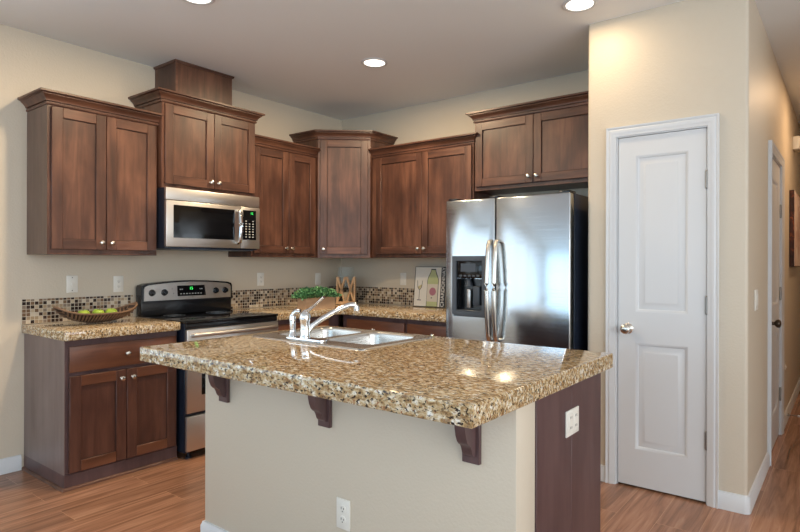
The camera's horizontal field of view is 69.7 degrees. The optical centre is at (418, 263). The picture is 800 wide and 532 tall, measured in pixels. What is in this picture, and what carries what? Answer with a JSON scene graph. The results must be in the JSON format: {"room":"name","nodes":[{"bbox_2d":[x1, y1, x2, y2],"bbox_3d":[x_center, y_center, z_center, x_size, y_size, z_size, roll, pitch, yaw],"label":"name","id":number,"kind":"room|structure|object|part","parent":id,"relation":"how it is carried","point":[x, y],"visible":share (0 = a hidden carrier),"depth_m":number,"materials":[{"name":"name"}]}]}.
{"room":"kitchen","nodes":[
{"label":"kitchen","id":0,"kind":"room"},
{"bbox_2d":[0,24,341,466],"bbox_3d":[-3.370,-0.087,2.564,0.120,2.770,8.652,0,0,37],"label":"wall","id":1,"kind":"structure","parent":0,"point":[29,61],"depth_m":3.82,"materials":[{"name":"beige paint"}]},
{"bbox_2d":[0,454,21,474],"bbox_3d":[-4.181,1.248,1.378,0.014,0.095,5.585,0,0,37],"label":"baseboard","id":2,"kind":"structure","parent":1,"relation":"attached to","point":[13,463],"depth_m":3.56,"materials":[{"name":"white paint"}]},
{"bbox_2d":[66,276,77,292],"bbox_3d":[-2.325,0.141,3.847,0.012,0.114,0.070,0,0,37],"label":"jack plate","id":3,"kind":"object","parent":1,"relation":"attached to","point":[71,281],"visible":1,"depth_m":3.84,"materials":[{"name":"white plastic"}]},
{"bbox_2d":[21,295,132,323],"bbox_3d":[-2.293,0.309,3.893,0.008,0.156,0.700,0,0,37],"label":"backsplash","id":4,"kind":"structure","parent":1,"relation":"attached to","point":[33,311],"depth_m":3.79,"materials":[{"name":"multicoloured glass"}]},
{"bbox_2d":[17,87,163,255],"bbox_3d":[-2.134,-0.544,3.802,0.366,0.982,0.793,0,0,37],"label":"upper cabinet","id":5,"kind":"object","parent":1,"relation":"attached to","point":[92,163],"visible":1,"depth_m":3.64,"materials":[{"name":"brown wood"}]},
{"bbox_3d":[-2.362,-0.506,3.545,0.310,0.903,0.003,0,0,37],"label":"panel","id":6,"kind":"part","parent":5,"relation":"part of","materials":[{"name":"brown wood"}]},
{"bbox_3d":[-2.124,-0.517,3.587,0.020,0.864,0.316,0,0,37],"label":"door","id":7,"kind":"part","parent":5,"relation":"part of","materials":[{"name":"brown wood"}]},
{"bbox_3d":[-2.133,-0.997,3.802,0.366,0.078,0.793,0,0,37],"label":"crown moulding","id":8,"kind":"part","parent":5,"relation":"part of","materials":[{"name":"brown wood"}]},
{"bbox_3d":[-1.928,-0.517,3.848,0.020,0.864,0.332,0,0,37],"label":"door","id":9,"kind":"part","parent":5,"relation":"part of","materials":[{"name":"brown wood"}]},
{"bbox_2d":[113,276,123,291],"bbox_3d":[-2.143,0.148,4.092,0.009,0.114,0.070,0,0,37],"label":"outlet plate","id":10,"kind":"object","parent":1,"relation":"attached to","point":[118,281],"visible":1,"depth_m":4.09,"materials":[{"name":"white plastic"}]},
{"bbox_2d":[116,279,120,288],"bbox_3d":[-2.141,0.148,4.090,0.003,0.066,0.033,0,0,37],"label":"receptacle","id":11,"kind":"object","parent":10,"relation":"attached to","point":[118,281],"depth_m":4.09,"materials":[{"name":"grey plastic"}]},
{"bbox_2d":[128,87,264,196],"bbox_3d":[-1.670,-0.862,4.377,0.416,0.673,0.892,0,0,37],"label":"upper cabinet","id":12,"kind":"object","parent":1,"relation":"attached to","point":[203,144],"visible":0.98,"depth_m":4.21,"materials":[{"name":"brown wood"}]},
{"bbox_3d":[-1.651,-0.833,4.133,0.020,0.559,0.382,0,0,37],"label":"door","id":13,"kind":"part","parent":12,"relation":"part of","materials":[{"name":"brown wood"}]},
{"bbox_2d":[153,59,233,104],"bbox_3d":[-1.721,-1.333,4.404,0.302,0.268,0.494,0,0,37],"label":"chase","id":14,"kind":"object","parent":12,"relation":"on","point":[177,75],"visible":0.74,"depth_m":4.27,"materials":[{"name":"brown wood"}]},
{"bbox_3d":[-1.721,-1.458,4.404,0.302,0.016,0.494,0,0,37],"label":"trim","id":15,"kind":"part","parent":14,"relation":"part of","materials":[{"name":"brown wood"}]},
{"bbox_3d":[-1.669,-1.159,4.377,0.416,0.078,0.892,0,0,37],"label":"crown moulding","id":16,"kind":"part","parent":12,"relation":"part of","materials":[{"name":"brown wood"}]},
{"bbox_2d":[156,187,259,250],"bbox_3d":[-1.648,-0.310,4.359,0.479,0.428,0.780,0,0,37],"label":"microwave oven","id":17,"kind":"object","parent":12,"relation":"attached to","point":[187,220],"visible":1,"depth_m":4.18,"materials":[{"name":"silver metal"}]},
{"bbox_3d":[-1.512,-0.481,4.257,0.024,0.085,0.780,0,0,37],"label":"vent panel","id":18,"kind":"part","parent":17,"relation":"part of","materials":[{"name":"silver metal"}]},
{"bbox_3d":[-1.323,-0.296,4.479,0.002,0.230,0.122,0,0,37],"label":"control panel","id":19,"kind":"part","parent":17,"relation":"part of","materials":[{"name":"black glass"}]},
{"bbox_3d":[-1.330,-0.274,4.497,0.030,0.322,0.177,0,0,37],"label":"control frame","id":20,"kind":"part","parent":17,"relation":"part of","materials":[{"name":"silver metal"}]},
{"bbox_3d":[-1.425,-0.832,4.434,0.020,0.559,0.364,0,0,37],"label":"door","id":21,"kind":"part","parent":12,"relation":"part of","materials":[{"name":"brown wood"}]},
{"bbox_2d":[257,273,263,285],"bbox_3d":[-1.401,0.144,5.079,0.009,0.114,0.070,0,0,37],"label":"outlet plate","id":22,"kind":"object","parent":1,"relation":"attached to","point":[260,276],"visible":1,"depth_m":5.07,"materials":[{"name":"white plastic"}]},
{"bbox_2d":[228,134,319,257],"bbox_3d":[-1.261,-0.542,4.964,0.366,0.982,0.758,0,0,37],"label":"upper cabinet","id":23,"kind":"object","parent":1,"relation":"attached to","point":[285,171],"visible":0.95,"depth_m":4.88,"materials":[{"name":"brown wood"}]},
{"bbox_3d":[-1.230,-0.515,4.778,0.020,0.864,0.354,0,0,37],"label":"door","id":24,"kind":"part","parent":23,"relation":"part of","materials":[{"name":"brown wood"}]},
{"bbox_3d":[-1.260,-0.994,4.964,0.366,0.078,0.758,0,0,37],"label":"crown moulding","id":25,"kind":"part","parent":23,"relation":"part of","materials":[{"name":"brown wood"}]},
{"bbox_3d":[-1.031,-0.514,5.043,0.020,0.864,0.302,0,0,37],"label":"door","id":26,"kind":"part","parent":23,"relation":"part of","materials":[{"name":"brown wood"}]},
{"bbox_2d":[231,286,340,308],"bbox_3d":[-1.208,0.312,5.337,0.008,0.156,1.361,0,0,37],"label":"backsplash","id":27,"kind":"structure","parent":1,"relation":"attached to","point":[240,299],"depth_m":5.10,"materials":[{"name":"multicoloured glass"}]},
{"bbox_2d":[315,273,320,284],"bbox_3d":[-0.990,0.155,5.627,0.010,0.114,0.070,0,0,37],"label":"outlet plate","id":28,"kind":"object","parent":1,"relation":"attached to","point":[317,275],"visible":1,"depth_m":5.62,"materials":[{"name":"white plastic"}]},
{"bbox_2d":[0,0,799,124],"bbox_3d":[0.686,-1.511,2.240,7.600,0.100,13.600,0,0,37],"label":"ceiling","id":29,"kind":"structure","parent":0,"point":[308,55],"depth_m":3.76,"materials":[{"name":"white paint"}]},
{"bbox_2d":[183,0,214,4],"bbox_3d":[-1.224,-1.462,3.155,0.196,0.006,0.196,0,0,37],"label":"recessed light","id":30,"kind":"object","parent":29,"relation":"in","point":[196,2],"visible":1,"depth_m":3.21,"materials":[{"name":"white glass"}]},
{"bbox_2d":[361,58,387,67],"bbox_3d":[-0.325,-1.460,4.184,0.196,0.006,0.196,0,0,37],"label":"recessed light","id":31,"kind":"object","parent":29,"relation":"in","point":[368,62],"visible":1,"depth_m":4.17,"materials":[{"name":"white glass"}]},
{"bbox_2d":[562,0,597,11],"bbox_3d":[0.905,-1.456,3.231,0.196,0.006,0.196,0,0,37],"label":"recessed light","id":32,"kind":"object","parent":29,"relation":"in","point":[568,5],"visible":1,"depth_m":3.24,"materials":[{"name":"white glass"}]},
{"bbox_2d":[0,391,799,531],"bbox_3d":[0.678,1.349,2.240,7.600,0.080,13.600,0,0,37],"label":"floor","id":33,"kind":"structure","parent":0,"point":[170,496],"depth_m":3.11,"materials":[{"name":"laminate"}]},
{"bbox_2d":[22,331,177,492],"bbox_3d":[-2.038,0.873,3.700,0.642,0.858,0.698,0,0,37],"label":"base cabinet","id":34,"kind":"object","parent":33,"relation":"on","point":[95,412],"visible":0.96,"depth_m":3.47,"materials":[{"name":"brown wood"}]},
{"bbox_3d":[-2.259,0.828,3.450,0.590,0.770,0.004,0,0,37],"label":"panel","id":35,"kind":"part","parent":34,"relation":"part of","materials":[{"name":"brown wood"}]},
{"bbox_3d":[-1.907,0.929,3.411,0.020,0.554,0.322,0,0,37],"label":"door","id":36,"kind":"part","parent":34,"relation":"part of","materials":[{"name":"brown wood"}]},
{"bbox_3d":[-2.052,1.294,3.710,0.610,0.016,0.698,0,0,37],"label":"shoe moulding","id":37,"kind":"part","parent":34,"relation":"part of","materials":[{"name":"brown wood"}]},
{"bbox_2d":[22,316,179,340],"bbox_3d":[-2.042,0.415,3.705,0.637,0.055,0.702,0,0,37],"label":"countertop","id":38,"kind":"structure","parent":34,"relation":"on","point":[65,330],"depth_m":3.52,"materials":[{"name":"stone"}]},
{"bbox_2d":[53,302,137,322],"bbox_3d":[-2.077,0.324,3.704,0.242,0.122,0.514,0,0,37],"label":"fruit basket","id":39,"kind":"object","parent":38,"relation":"on","point":[125,310],"visible":0.92,"depth_m":3.63,"materials":[{"name":"wicker"}]},
{"bbox_2d":[78,310,89,312],"bbox_3d":[-2.126,0.322,3.635,0.073,0.071,0.073,0,0,0],"label":"apple","id":40,"kind":"object","parent":39,"relation":"in","point":[80,311],"visible":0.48,"depth_m":3.62,"materials":[{"name":"green food"}]},
{"bbox_2d":[92,309,104,312],"bbox_3d":[-2.076,0.323,3.712,0.073,0.070,0.074,0,0,-44],"label":"apple","id":41,"kind":"object","parent":39,"relation":"in","point":[94,310],"visible":0.5,"depth_m":3.69,"materials":[{"name":"green food"}]},
{"bbox_2d":[105,308,116,312],"bbox_3d":[-2.019,0.322,3.763,0.073,0.071,0.074,0,0,34],"label":"apple","id":42,"kind":"object","parent":39,"relation":"in","point":[108,310],"visible":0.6,"depth_m":3.74,"materials":[{"name":"green food"}]},
{"bbox_3d":[-1.808,0.555,3.542,0.020,0.150,0.648,0,0,37],"label":"drawer","id":43,"kind":"part","parent":34,"relation":"part of","materials":[{"name":"brown wood"}]},
{"bbox_3d":[-1.711,0.930,3.672,0.020,0.554,0.322,0,0,37],"label":"door","id":44,"kind":"part","parent":34,"relation":"part of","materials":[{"name":"brown wood"}]},
{"bbox_2d":[136,280,277,458],"bbox_3d":[-1.538,0.718,4.251,0.728,1.170,0.760,0,0,37],"label":"range","id":45,"kind":"object","parent":33,"relation":"on","point":[202,308],"visible":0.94,"depth_m":4.13,"materials":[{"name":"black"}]},
{"bbox_3d":[-1.933,0.217,4.167,0.030,0.049,0.049,0,0,37],"label":"control knob","id":46,"kind":"part","parent":45,"relation":"part of","materials":[{"name":"black plastic"}]},
{"bbox_3d":[-1.876,0.217,4.243,0.030,0.049,0.049,0,0,37],"label":"control knob","id":47,"kind":"part","parent":45,"relation":"part of","materials":[{"name":"black plastic"}]},
{"bbox_3d":[-1.312,1.132,4.080,0.025,0.233,0.752,0,0,37],"label":"storage drawer","id":48,"kind":"part","parent":45,"relation":"part of","materials":[{"name":"silver metal"}]},
{"bbox_2d":[136,310,277,323],"bbox_3d":[-1.565,0.394,4.272,0.659,0.018,0.760,0,0,37],"label":"cooktop","id":49,"kind":"object","parent":45,"relation":"in","point":[182,316],"depth_m":4.19,"materials":[{"name":"black glass"}]},
{"bbox_2d":[176,320,277,453],"bbox_3d":[-1.538,0.831,4.251,0.728,0.855,0.756,0,0,37],"label":"oven","id":50,"kind":"object","parent":45,"relation":"in","point":[190,385],"depth_m":3.83,"materials":[{"name":"silver metal"}]},
{"bbox_3d":[-1.314,0.421,4.083,0.016,0.030,0.752,0,0,37],"label":"rail","id":51,"kind":"part","parent":45,"relation":"part of","materials":[{"name":"silver metal"}]},
{"bbox_2d":[278,315,337,330],"bbox_3d":[-1.141,0.875,4.894,0.642,0.858,0.735,0,0,37],"label":"base cabinet","id":52,"kind":"object","parent":33,"relation":"on","point":[333,320],"visible":0.02,"depth_m":4.78,"materials":[{"name":"brown wood"}]},
{"bbox_3d":[-0.953,0.558,4.680,0.020,0.150,0.582,0,0,37],"label":"drawer","id":53,"kind":"part","parent":52,"relation":"part of","materials":[{"name":"brown wood"}]},
{"bbox_2d":[343,315,406,332],"bbox_3d":[-0.222,0.878,5.051,0.712,0.858,0.642,0,0,37],"label":"base cabinet","id":54,"kind":"object","parent":33,"relation":"on","point":[349,321],"visible":0.22,"depth_m":4.80,"materials":[{"name":"brown wood"}]},
{"bbox_2d":[200,373,600,531],"bbox_3d":[-0.145,0.870,2.494,1.652,0.874,0.734,0,0,37],"label":"kitchen island","id":55,"kind":"object","parent":33,"relation":"on","point":[270,466],"visible":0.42,"depth_m":2.09,"materials":[{"name":"beige paint"}]},
{"bbox_3d":[-0.324,1.259,2.258,1.652,0.095,0.144,0,0,37],"label":"baseboard","id":56,"kind":"part","parent":55,"relation":"part of","materials":[{"name":"white paint"}]},
{"bbox_2d":[208,375,229,402],"bbox_3d":[-0.905,0.529,2.563,0.064,0.195,0.096,0,0,37],"label":"corbel","id":57,"kind":"object","parent":55,"relation":"attached to","point":[221,385],"visible":0.59,"depth_m":2.57,"materials":[{"name":"brown wood"}]},
{"bbox_3d":[-0.910,0.518,2.557,0.038,0.172,0.081,0,0,37],"label":"bracket arm","id":58,"kind":"part","parent":57,"relation":"part of"},
{"bbox_3d":[-0.881,0.529,2.595,0.064,0.195,0.016,0,0,37],"label":"plate","id":59,"kind":"part","parent":57,"relation":"part of","materials":[{"name":"brown wood"}]},
{"bbox_2d":[308,395,331,427],"bbox_3d":[-0.386,0.531,2.173,0.064,0.195,0.096,0,0,37],"label":"corbel","id":60,"kind":"object","parent":55,"relation":"attached to","point":[322,407],"visible":0.6,"depth_m":2.18,"materials":[{"name":"brown wood"}]},
{"bbox_3d":[-0.390,0.519,2.166,0.038,0.172,0.081,0,0,37],"label":"bracket arm","id":61,"kind":"part","parent":60,"relation":"part of"},
{"bbox_3d":[-0.361,0.531,2.205,0.064,0.195,0.016,0,0,37],"label":"plate","id":62,"kind":"part","parent":60,"relation":"part of","materials":[{"name":"brown wood"}]},
{"bbox_2d":[336,497,350,531],"bbox_3d":[-0.284,0.942,2.151,0.070,0.114,0.009,0,0,37],"label":"outlet plate","id":63,"kind":"object","parent":55,"relation":"attached to","point":[343,505],"visible":1,"depth_m":2.15,"materials":[{"name":"white plastic"}]},
{"bbox_2d":[339,505,345,512],"bbox_3d":[-0.286,0.922,2.149,0.033,0.028,0.003,0,0,37],"label":"receptacle","id":64,"kind":"object","parent":63,"relation":"attached to","point":[342,508],"depth_m":2.15,"materials":[{"name":"white plastic"}]},
{"bbox_2d":[339,516,345,523],"bbox_3d":[-0.286,0.962,2.149,0.033,0.028,0.003,0,0,37],"label":"receptacle","id":65,"kind":"object","parent":63,"relation":"attached to","point":[342,519],"depth_m":2.15,"materials":[{"name":"white plastic"}]},
{"bbox_2d":[140,325,612,428],"bbox_3d":[-0.210,0.401,2.448,1.705,0.063,1.108,0,0,37],"label":"island countertop","id":66,"kind":"structure","parent":55,"relation":"on","point":[467,383],"depth_m":2.04,"materials":[{"name":"stone"}]},
{"bbox_2d":[285,296,358,341],"bbox_3d":[-0.472,0.257,2.702,0.358,0.208,0.163,0,0,6],"label":"kitchen faucet","id":67,"kind":"object","parent":66,"relation":"on","point":[306,327],"visible":0.98,"depth_m":2.70,"materials":[{"name":"silver metal"}]},
{"bbox_2d":[288,309,300,336],"bbox_3d":[-0.600,0.285,2.762,0.062,0.132,0.044,0,0,14],"label":"sprayer","id":68,"kind":"object","parent":67,"relation":"on","point":[292,318],"visible":0.99,"depth_m":2.75,"materials":[{"name":"silver metal"}]},
{"bbox_2d":[299,310,310,337],"bbox_3d":[-0.538,0.287,2.711,0.054,0.130,0.054,0,0,37],"label":"faucet","id":69,"kind":"object","parent":67,"relation":"on","point":[305,317],"depth_m":2.69,"materials":[{"name":"silver metal"}]},
{"bbox_3d":[-0.534,0.356,2.708,0.260,0.009,0.060,0,0,37],"label":"deck plate","id":70,"kind":"part","parent":67,"relation":"part of","materials":[{"name":"silver metal"}]},
{"bbox_3d":[-0.492,0.195,2.694,0.108,0.085,0.032,0,0,20],"label":"lever handle","id":71,"kind":"part","parent":67,"relation":"part of","materials":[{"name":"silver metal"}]},
{"bbox_3d":[-0.413,0.261,2.733,0.256,0.150,0.029,0,0,-10],"label":"spout","id":72,"kind":"part","parent":67,"relation":"part of","materials":[{"name":"silver metal"}]},
{"bbox_2d":[253,326,433,349],"bbox_3d":[-0.385,0.457,2.865,0.763,0.191,0.538,0,0,37],"label":"sink","id":73,"kind":"object","parent":66,"relation":"in","point":[339,337],"visible":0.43,"depth_m":2.92,"materials":[{"name":"grey metal"}]},
{"bbox_2d":[454,425,480,464],"bbox_3d":[0.142,0.532,1.776,0.064,0.195,0.096,0,0,37],"label":"corbel","id":74,"kind":"object","parent":55,"relation":"attached to","point":[469,440],"visible":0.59,"depth_m":1.78,"materials":[{"name":"brown wood"}]},
{"bbox_3d":[0.137,0.521,1.770,0.038,0.172,0.081,0,0,37],"label":"bracket arm","id":75,"kind":"part","parent":74,"relation":"part of"},
{"bbox_3d":[0.544,0.872,2.066,0.016,0.874,0.590,0,0,37],"label":"panel","id":76,"kind":"part","parent":55,"relation":"part of","materials":[{"name":"brown wood"}]},
{"bbox_2d":[565,406,578,437],"bbox_3d":[0.550,0.567,2.052,0.009,0.092,0.115,0,0,37],"label":"outlet plate","id":77,"kind":"object","parent":55,"relation":"attached to","point":[572,415],"visible":1,"depth_m":2.04,"materials":[{"name":"white plastic"}]},
{"bbox_2d":[569,413,572,432],"bbox_3d":[0.538,0.567,2.032,0.003,0.066,0.033,0,0,37],"label":"receptacle","id":78,"kind":"object","parent":77,"relation":"attached to","point":[570,414],"depth_m":2.03,"materials":[{"name":"white plastic"}]},
{"bbox_2d":[574,410,577,429],"bbox_3d":[0.566,0.567,2.069,0.003,0.066,0.033,0,0,37],"label":"receptacle","id":79,"kind":"object","parent":77,"relation":"attached to","point":[575,411],"depth_m":2.07,"materials":[{"name":"white plastic"}]},
{"bbox_2d":[407,319,445,336],"bbox_3d":[0.283,0.879,4.672,0.545,0.858,0.642,0,0,37],"label":"base cabinet","id":80,"kind":"object","parent":33,"relation":"on","point":[430,328],"visible":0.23,"depth_m":4.49,"materials":[{"name":"brown wood"}]},
{"bbox_2d":[231,302,445,321],"bbox_3d":[-0.460,0.420,4.781,1.873,0.055,1.370,0,0,37],"label":"countertop","id":81,"kind":"structure","parent":80,"relation":"on","point":[410,312],"depth_m":4.76,"materials":[{"name":"stone"}]},
{"bbox_2d":[291,286,341,309],"bbox_3d":[-0.870,0.289,4.873,0.214,0.202,0.439,0,0,37],"label":"planter box","id":82,"kind":"object","parent":81,"relation":"on","point":[307,297],"visible":1,"depth_m":4.79,"materials":[{"name":"brown wood"}]},
{"bbox_2d":[335,276,356,303],"bbox_3d":[-0.702,0.215,5.535,0.192,0.352,0.192,0,0,-3],"label":"candle lantern","id":83,"kind":"object","parent":81,"relation":"on","point":[345,295],"visible":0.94,"depth_m":5.45,"materials":[{"name":"brown wood"}]},
{"bbox_3d":[-0.697,0.254,5.453,0.171,0.246,0.009,0,0,-3],"label":"lattice panel","id":84,"kind":"part","parent":83,"relation":"part of","materials":[{"name":"brown wood"}]},
{"bbox_2d":[342,292,349,300],"bbox_3d":[-0.702,0.323,5.535,0.080,0.084,0.080,0,0,-3],"label":"candle","id":85,"kind":"object","parent":83,"relation":"on","point":[345,294],"depth_m":5.50,"materials":[{"name":"beige wax"}]},
{"bbox_3d":[-0.706,0.254,5.618,0.171,0.246,0.009,0,0,-3],"label":"lattice panel","id":86,"kind":"part","parent":83,"relation":"part of","materials":[{"name":"brown wood"}]},
{"bbox_2d":[413,267,445,307],"bbox_3d":[0.103,0.213,5.167,0.350,0.362,0.056,0,0,37],"label":"sign","id":87,"kind":"object","parent":81,"relation":"on","point":[430,282],"visible":0.98,"depth_m":5.16,"materials":[{"name":"beige"}]},
{"bbox_2d":[426,269,438,306],"bbox_3d":[0.122,0.221,5.142,0.124,0.336,0.037,0,0,37],"label":"bottle","id":88,"kind":"object","parent":87,"relation":"on","point":[432,275],"depth_m":5.14,"materials":[{"name":"green paper"}]},
{"bbox_2d":[446,190,587,350],"bbox_3d":[0.788,0.420,4.068,0.912,1.739,0.950,0,0,37],"label":"refrigerator","id":89,"kind":"object","parent":33,"relation":"on","point":[517,266],"visible":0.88,"depth_m":3.70,"materials":[{"name":"silver metal"}]},
{"bbox_3d":[0.341,0.159,3.908,0.272,0.414,0.013,0,0,37],"label":"dispenser frame","id":90,"kind":"part","parent":89,"relation":"part of","materials":[{"name":"grey plastic"}]},
{"bbox_3d":[0.361,0.380,3.934,0.390,1.627,0.066,0,0,37],"label":"freezer door","id":91,"kind":"part","parent":89,"relation":"part of","materials":[{"name":"silver metal"}]},
{"bbox_3d":[0.457,0.181,3.773,0.031,0.680,0.079,0,0,37],"label":"door handle","id":92,"kind":"part","parent":89,"relation":"part of","materials":[{"name":"silver metal"}]},
{"bbox_3d":[0.500,0.181,3.740,0.031,0.680,0.079,0,0,37],"label":"door handle","id":93,"kind":"part","parent":89,"relation":"part of","materials":[{"name":"silver metal"}]},
{"bbox_3d":[0.729,0.381,3.658,0.514,1.627,0.066,0,0,37],"label":"door","id":94,"kind":"part","parent":89,"relation":"part of","materials":[{"name":"silver metal"}]},
{"bbox_2d":[341,70,588,326],"bbox_3d":[0.437,-0.076,5.040,2.995,2.770,0.120,0,0,37],"label":"wall","id":95,"kind":"structure","parent":0,"point":[446,117],"depth_m":5.22,"materials":[{"name":"beige paint"}]},
{"bbox_2d":[289,129,397,257],"bbox_3d":[-0.706,-0.623,5.391,0.743,1.146,0.692,0,0,37],"label":"upper cabinet","id":96,"kind":"object","parent":95,"relation":"attached to","point":[344,161],"visible":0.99,"depth_m":5.19,"materials":[{"name":"brown wood"}]},
{"bbox_3d":[-0.698,-1.157,5.296,1.014,0.078,0.306,0,0,-4],"label":"crown moulding","id":97,"kind":"part","parent":96,"relation":"part of","materials":[{"name":"brown wood"}]},
{"bbox_3d":[-0.678,-0.595,5.190,0.426,1.028,0.020,0,0,-4],"label":"door","id":98,"kind":"part","parent":96,"relation":"part of","materials":[{"name":"brown wood"}]},
{"bbox_2d":[341,286,413,304],"bbox_3d":[-0.050,0.315,5.324,1.860,0.156,0.008,0,0,37],"label":"backsplash","id":99,"kind":"structure","parent":95,"relation":"attached to","point":[399,296],"depth_m":5.54,"materials":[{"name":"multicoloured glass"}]},
{"bbox_2d":[400,273,405,284],"bbox_3d":[-0.150,0.150,5.399,0.070,0.114,0.010,0,0,37],"label":"outlet plate","id":100,"kind":"object","parent":95,"relation":"attached to","point":[402,275],"visible":1,"depth_m":5.39,"materials":[{"name":"white plastic"}]},
{"bbox_2d":[368,132,492,257],"bbox_3d":[0.104,-0.538,4.987,1.133,0.982,0.366,0,0,37],"label":"upper cabinet","id":101,"kind":"object","parent":95,"relation":"attached to","point":[413,183],"visible":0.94,"depth_m":4.88,"materials":[{"name":"brown wood"}]},
{"bbox_3d":[-0.179,-0.512,5.028,0.512,0.864,0.020,0,0,37],"label":"door","id":102,"kind":"part","parent":101,"relation":"part of","materials":[{"name":"brown wood"}]},
{"bbox_3d":[0.105,-0.990,4.987,1.133,0.078,0.366,0,0,37],"label":"crown moulding","id":103,"kind":"part","parent":101,"relation":"part of","materials":[{"name":"brown wood"}]},
{"bbox_3d":[0.224,-0.511,4.725,0.490,0.864,0.020,0,0,37],"label":"door","id":104,"kind":"part","parent":101,"relation":"part of","materials":[{"name":"brown wood"}]},
{"bbox_2d":[465,91,588,194],"bbox_3d":[0.957,-0.880,4.347,1.202,0.621,0.366,0,0,37],"label":"upper cabinet","id":105,"kind":"object","parent":95,"relation":"attached to","point":[540,145],"visible":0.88,"depth_m":4.25,"materials":[{"name":"brown wood"}]},
{"bbox_3d":[0.651,-0.853,4.405,0.498,0.505,0.020,0,0,37],"label":"door","id":106,"kind":"part","parent":105,"relation":"part of","materials":[{"name":"brown wood"}]},
{"bbox_3d":[0.958,-1.152,4.347,1.202,0.078,0.366,0,0,37],"label":"crown moulding","id":107,"kind":"part","parent":105,"relation":"part of","materials":[{"name":"brown wood"}]},
{"bbox_3d":[1.076,-0.852,4.086,0.560,0.505,0.020,0,0,37],"label":"door","id":108,"kind":"part","parent":105,"relation":"part of","materials":[{"name":"brown wood"}]},
{"bbox_2d":[588,0,750,494],"bbox_3d":[1.617,-0.073,3.577,0.862,2.770,0.802,0,0,37],"label":"wall","id":109,"kind":"structure","parent":0,"point":[687,58],"depth_m":3.13,"materials":[{"name":"beige paint"}]},
{"bbox_2d":[601,465,604,481],"bbox_3d":[1.082,1.263,3.465,0.108,0.095,0.014,0,0,37],"label":"baseboard","id":110,"kind":"structure","parent":109,"relation":"attached to","point":[602,466],"depth_m":3.44,"materials":[{"name":"white paint"}]},
{"bbox_2d":[605,113,719,508],"bbox_3d":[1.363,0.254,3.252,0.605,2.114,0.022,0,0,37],"label":"trim","id":111,"kind":"structure","parent":109,"relation":"attached to","point":[712,121],"depth_m":3.10,"materials":[{"name":"white paint"}]},
{"bbox_2d":[618,128,707,501],"bbox_3d":[1.366,0.281,3.248,0.492,2.037,0.106,0,0,37],"label":"door","id":112,"kind":"structure","parent":109,"relation":"in","point":[663,177],"depth_m":3.26,"materials":[{"name":"white paint"}]},
{"bbox_3d":[1.208,0.384,3.345,0.062,0.062,0.071,0,0,37],"label":"handle","id":113,"kind":"part","parent":112,"relation":"part of","materials":[{"name":"silver metal"}]},
{"bbox_2d":[749,0,799,490],"bbox_3d":[3.224,-0.069,5.083,0.100,2.770,5.000,0,0,37],"label":"wall","id":114,"kind":"structure","parent":0,"point":[773,117],"depth_m":3.59,"materials":[{"name":"beige paint"}]},
{"bbox_2d":[718,451,769,514],"bbox_3d":[1.936,1.265,3.396,0.155,0.095,0.928,0,0,37],"label":"baseboard","id":115,"kind":"structure","parent":114,"relation":"attached to","point":[733,502],"depth_m":3.05,"materials":[{"name":"white paint"}]},
{"bbox_2d":[754,289,757,310],"bbox_3d":[1.907,0.208,3.239,0.010,0.116,0.116,0,0,37],"label":"switch plate","id":116,"kind":"object","parent":114,"relation":"attached to","point":[755,291],"visible":1,"depth_m":3.20,"materials":[{"name":"white plastic"}]},
{"bbox_2d":[767,140,784,465],"bbox_3d":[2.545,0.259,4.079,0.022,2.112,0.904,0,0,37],"label":"trim","id":117,"kind":"structure","parent":114,"relation":"attached to","point":[773,150],"depth_m":3.72,"materials":[{"name":"white paint"}]},
{"bbox_2d":[771,158,781,450],"bbox_3d":[2.550,0.285,4.083,0.106,2.035,0.787,0,0,37],"label":"door","id":118,"kind":"structure","parent":114,"relation":"in","point":[776,207],"depth_m":4.20,"materials":[{"name":"white paint"}]},
{"bbox_3d":[2.369,0.402,3.814,0.071,0.062,0.062,0,0,37],"label":"handle","id":119,"kind":"part","parent":118,"relation":"part of","materials":[{"name":"brown metal"}]},
{"bbox_2d":[784,378,799,428],"bbox_3d":[3.787,1.271,5.742,0.014,0.095,3.264,0,0,37],"label":"baseboard","id":120,"kind":"structure","parent":114,"relation":"attached to","point":[791,403],"depth_m":5.14,"materials":[{"name":"white paint"}]},
{"bbox_2d":[789,190,799,266],"bbox_3d":[3.521,-0.303,5.360,0.038,0.670,0.900,0,0,37],"label":"canvas","id":121,"kind":"object","parent":114,"relation":"attached to","point":[794,199],"visible":1,"depth_m":5.01},
{"bbox_2d":[793,136,799,151],"bbox_3d":[3.529,-1.113,5.356,0.056,0.120,0.160,0,0,37],"label":"door chime","id":122,"kind":"object","parent":114,"relation":"attached to","point":[796,139],"visible":1,"depth_m":5.30,"materials":[{"name":"white plastic"}]}
]}

